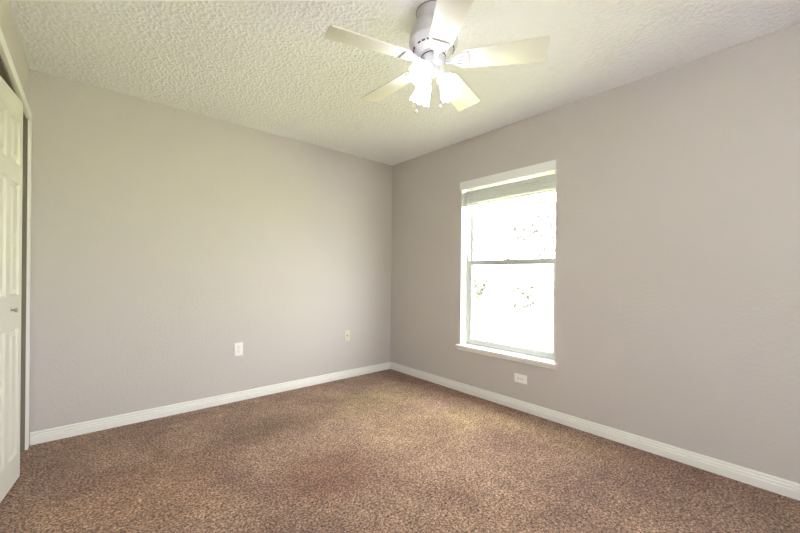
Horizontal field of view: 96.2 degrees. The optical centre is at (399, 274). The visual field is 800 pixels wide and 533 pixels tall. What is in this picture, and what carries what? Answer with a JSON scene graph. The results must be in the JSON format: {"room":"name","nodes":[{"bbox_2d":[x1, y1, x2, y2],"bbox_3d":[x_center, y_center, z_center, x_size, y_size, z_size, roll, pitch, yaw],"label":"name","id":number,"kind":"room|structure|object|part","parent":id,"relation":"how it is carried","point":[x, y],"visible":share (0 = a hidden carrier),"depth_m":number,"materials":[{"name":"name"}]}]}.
{"room":"empty bedroom","nodes":[
{"label":"empty bedroom","id":0,"kind":"room"},
{"bbox_2d":[0,0,28,101],"bbox_3d":[-0.819,-0.100,0.393,0.115,2.440,5.000,1,0,-41],"label":"wall","id":1,"kind":"structure","parent":0,"point":[8,27],"depth_m":1.88,"materials":[{"name":"grey paint"}]},
{"bbox_2d":[0,76,22,502],"bbox_3d":[-2.086,0.080,1.921,0.090,2.022,0.802,1,0,-41],"label":"door","id":2,"kind":"structure","parent":1,"relation":"in","point":[11,106],"depth_m":1.80,"materials":[{"name":"white paint"}]},
{"bbox_2d":[0,28,31,451],"bbox_3d":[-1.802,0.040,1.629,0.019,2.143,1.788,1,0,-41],"label":"trim","id":3,"kind":"structure","parent":1,"relation":"attached to","point":[4,52],"depth_m":2.26,"materials":[{"name":"white paint"}]},
{"bbox_2d":[28,69,391,444],"bbox_3d":[-1.534,-0.106,3.180,3.952,2.440,0.150,1,0,-41],"label":"wall","id":4,"kind":"structure","parent":0,"point":[164,238],"depth_m":2.90,"materials":[{"name":"grey paint"}]},
{"bbox_2d":[30,362,389,444],"bbox_3d":[-1.256,1.076,3.321,3.031,0.080,0.016,1,0,-41],"label":"baseboard","id":5,"kind":"structure","parent":4,"relation":"attached to","point":[66,431],"depth_m":2.89,"materials":[{"name":"white paint"}]},
{"bbox_2d":[234,342,242,355],"bbox_3d":[-1.427,0.659,3.174,0.072,0.116,0.009,1,0,-41],"label":"electrical outlet","id":6,"kind":"object","parent":4,"relation":"attached to","point":[238,347],"visible":1,"depth_m":3.17,"materials":[{"name":"white plastic"}]},
{"bbox_2d":[344,330,349,340],"bbox_3d":[-0.572,0.664,3.908,0.072,0.116,0.019,1,0,-41],"label":"cable jack","id":7,"kind":"object","parent":4,"relation":"attached to","point":[346,332],"visible":1,"depth_m":3.90,"materials":[{"name":"beige plastic"}]},
{"bbox_2d":[0,369,799,532],"bbox_3d":[0.090,1.179,1.290,3.952,0.100,5.150,1,0,-41],"label":"floor","id":8,"kind":"structure","parent":0,"point":[389,450],"depth_m":2.00,"materials":[{"name":"brown carpet"}]},
{"bbox_2d":[8,0,799,165],"bbox_3d":[0.163,-1.359,1.233,3.952,0.104,5.300,1,0,-41],"label":"ceiling","id":9,"kind":"structure","parent":0,"point":[269,66],"depth_m":2.13,"materials":[{"name":"white paint"}]},
{"bbox_2d":[324,0,549,113],"bbox_3d":[0.146,-1.051,1.812,1.057,0.520,1.013,1,0,-41],"label":"ceiling fan","id":10,"kind":"object","parent":9,"relation":"hanging from","point":[434,34],"visible":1,"depth_m":1.72,"materials":[{"name":"white metal"}]},
{"bbox_3d":[-0.142,-1.063,1.653,0.394,0.005,0.148,0,13,-24],"label":"blade","id":11,"kind":"part","parent":10,"relation":"part of","materials":[{"name":"white wood"}]},
{"bbox_3d":[-0.060,-1.063,2.043,0.148,0.005,0.394,-17,11,-41],"label":"blade","id":12,"kind":"part","parent":10,"relation":"part of","materials":[{"name":"white wood"}]},
{"bbox_3d":[0.116,-0.944,1.886,0.107,0.138,0.132,1,0,-41],"label":"lamp shade","id":13,"kind":"part","parent":10,"relation":"part of","materials":[{"name":"white glass"}]},
{"bbox_3d":[0.114,-0.954,1.683,0.137,0.131,0.108,1,0,-41],"label":"lamp shade","id":14,"kind":"part","parent":10,"relation":"part of","materials":[{"name":"white glass"}]},
{"bbox_2d":[418,63,432,76],"bbox_3d":[0.132,-0.984,1.725,0.109,0.086,0.066,1,0,-41],"label":"socket","id":15,"kind":"object","parent":10,"relation":"attached to","point":[423,69],"depth_m":1.69,"materials":[{"name":"white glass"}]},
{"bbox_3d":[0.196,-0.939,1.742,0.006,0.245,0.007,1,0,-41],"label":"pull chain","id":16,"kind":"part","parent":10,"relation":"part of","materials":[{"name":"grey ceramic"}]},
{"bbox_2d":[439,70,449,77],"bbox_3d":[0.227,-0.972,1.791,0.074,0.107,0.069,1,0,-41],"label":"socket","id":17,"kind":"object","parent":10,"relation":"attached to","point":[444,73],"depth_m":1.77,"materials":[{"name":"white"}]},
{"bbox_3d":[0.204,-1.060,1.454,0.148,0.005,0.394,14,-1,-6],"label":"blade","id":18,"kind":"part","parent":10,"relation":"part of","materials":[{"name":"white wood"}]},
{"bbox_3d":[0.259,-0.936,1.790,0.109,0.134,0.108,1,0,-41],"label":"lamp shade","id":19,"kind":"part","parent":10,"relation":"part of","materials":[{"name":"white glass"}]},
{"bbox_3d":[0.336,-1.059,2.085,0.148,0.005,0.394,-14,-7,29],"label":"blade","id":20,"kind":"part","parent":10,"relation":"part of","materials":[{"name":"white wood"}]},
{"bbox_3d":[0.499,-1.058,1.722,0.394,0.005,0.148,1,-13,12],"label":"blade","id":21,"kind":"part","parent":10,"relation":"part of","materials":[{"name":"white wood"}]},
{"bbox_2d":[390,23,799,483],"bbox_3d":[1.588,-0.078,2.478,0.150,2.440,5.000,1,0,-41],"label":"wall","id":22,"kind":"structure","parent":0,"point":[677,265],"depth_m":2.28,"materials":[{"name":"grey paint"}]},
{"bbox_2d":[455,170,556,369],"bbox_3d":[0.944,-0.081,3.196,0.184,1.631,0.998,1,0,-41],"label":"window","id":23,"kind":"structure","parent":22,"relation":"in","point":[467,260],"depth_m":3.40,"materials":[{"name":"white paint"}]},
{"bbox_3d":[0.913,0.709,3.176,0.122,0.050,0.998,1,0,-41],"label":"sill","id":24,"kind":"part","parent":23,"relation":"part of","materials":[{"name":"white paint"}]},
{"bbox_2d":[460,160,555,253],"bbox_3d":[0.919,-0.546,3.171,0.067,0.704,0.953,1,0,-41],"label":"window blind","id":25,"kind":"object","parent":23,"relation":"attached to","point":[545,184],"visible":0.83,"depth_m":3.10,"materials":[{"name":"white plastic"}]},
{"bbox_3d":[0.931,-0.667,3.171,0.050,0.017,0.920,1,0,-41],"label":"rail","id":26,"kind":"part","parent":25,"relation":"part of","materials":[{"name":"white plastic"}]},
{"bbox_3d":[0.980,0.265,3.222,0.024,0.801,0.880,1,0,-41],"label":"sash","id":27,"kind":"part","parent":23,"relation":"part of","materials":[{"name":"grey plastic"}]},
{"bbox_3d":[1.007,-0.479,3.240,0.022,0.761,0.880,1,0,-41],"label":"sash","id":28,"kind":"part","parent":23,"relation":"part of","materials":[{"name":"grey plastic"}]},
{"bbox_2d":[514,373,526,384],"bbox_3d":[1.012,0.873,3.013,0.009,0.072,0.116,1,0,-41],"label":"electrical outlet","id":29,"kind":"object","parent":22,"relation":"attached to","point":[519,378],"visible":1,"depth_m":3.01,"materials":[{"name":"white plastic"}]},
{"bbox_2d":[390,362,799,500],"bbox_3d":[1.515,1.102,2.423,0.016,0.080,5.000,1,0,-41],"label":"baseboard","id":30,"kind":"structure","parent":22,"relation":"attached to","point":[784,487],"depth_m":2.38,"materials":[{"name":"white paint"}]},
{"label":"outside","id":31,"kind":"structure","parent":0,"visible":0},
{"bbox_2d":[473,281,552,351],"bbox_3d":[15.002,1.562,17.409,100.000,0.132,100.000,1,0,-41],"label":"ground","id":32,"kind":"structure","parent":31,"point":[532,330],"depth_m":11.77,"materials":[{"name":"beige"}]},
{"bbox_2d":[473,279,491,311],"bbox_3d":[3.057,0.846,14.194,1.060,1.428,0.967,1,0,-41],"label":"shrub","id":33,"kind":"object","parent":32,"relation":"on","point":[478,291],"visible":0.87,"depth_m":13.98,"materials":[{"name":"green plant"}]},
{"bbox_2d":[501,302,544,314],"bbox_3d":[4.497,1.290,13.143,1.377,0.572,1.685,1,0,-41],"label":"shrub","id":34,"kind":"object","parent":32,"relation":"on","point":[525,308],"visible":0.98,"depth_m":13.13,"materials":[{"name":"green plant"}]},
{"bbox_2d":[508,281,552,311],"bbox_3d":[5.157,0.896,13.910,1.526,1.366,1.509,1,0,-41],"label":"shrub","id":35,"kind":"object","parent":32,"relation":"on","point":[526,293],"visible":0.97,"depth_m":13.84,"materials":[{"name":"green plant"}]},
{"bbox_2d":[508,194,555,267],"bbox_3d":[6.609,-0.902,13.897,4.202,4.985,4.511,1,0,-41],"label":"tree","id":36,"kind":"object","parent":32,"relation":"on","point":[552,206],"visible":0.14,"depth_m":14.22,"materials":[{"name":"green plant"}]}
]}

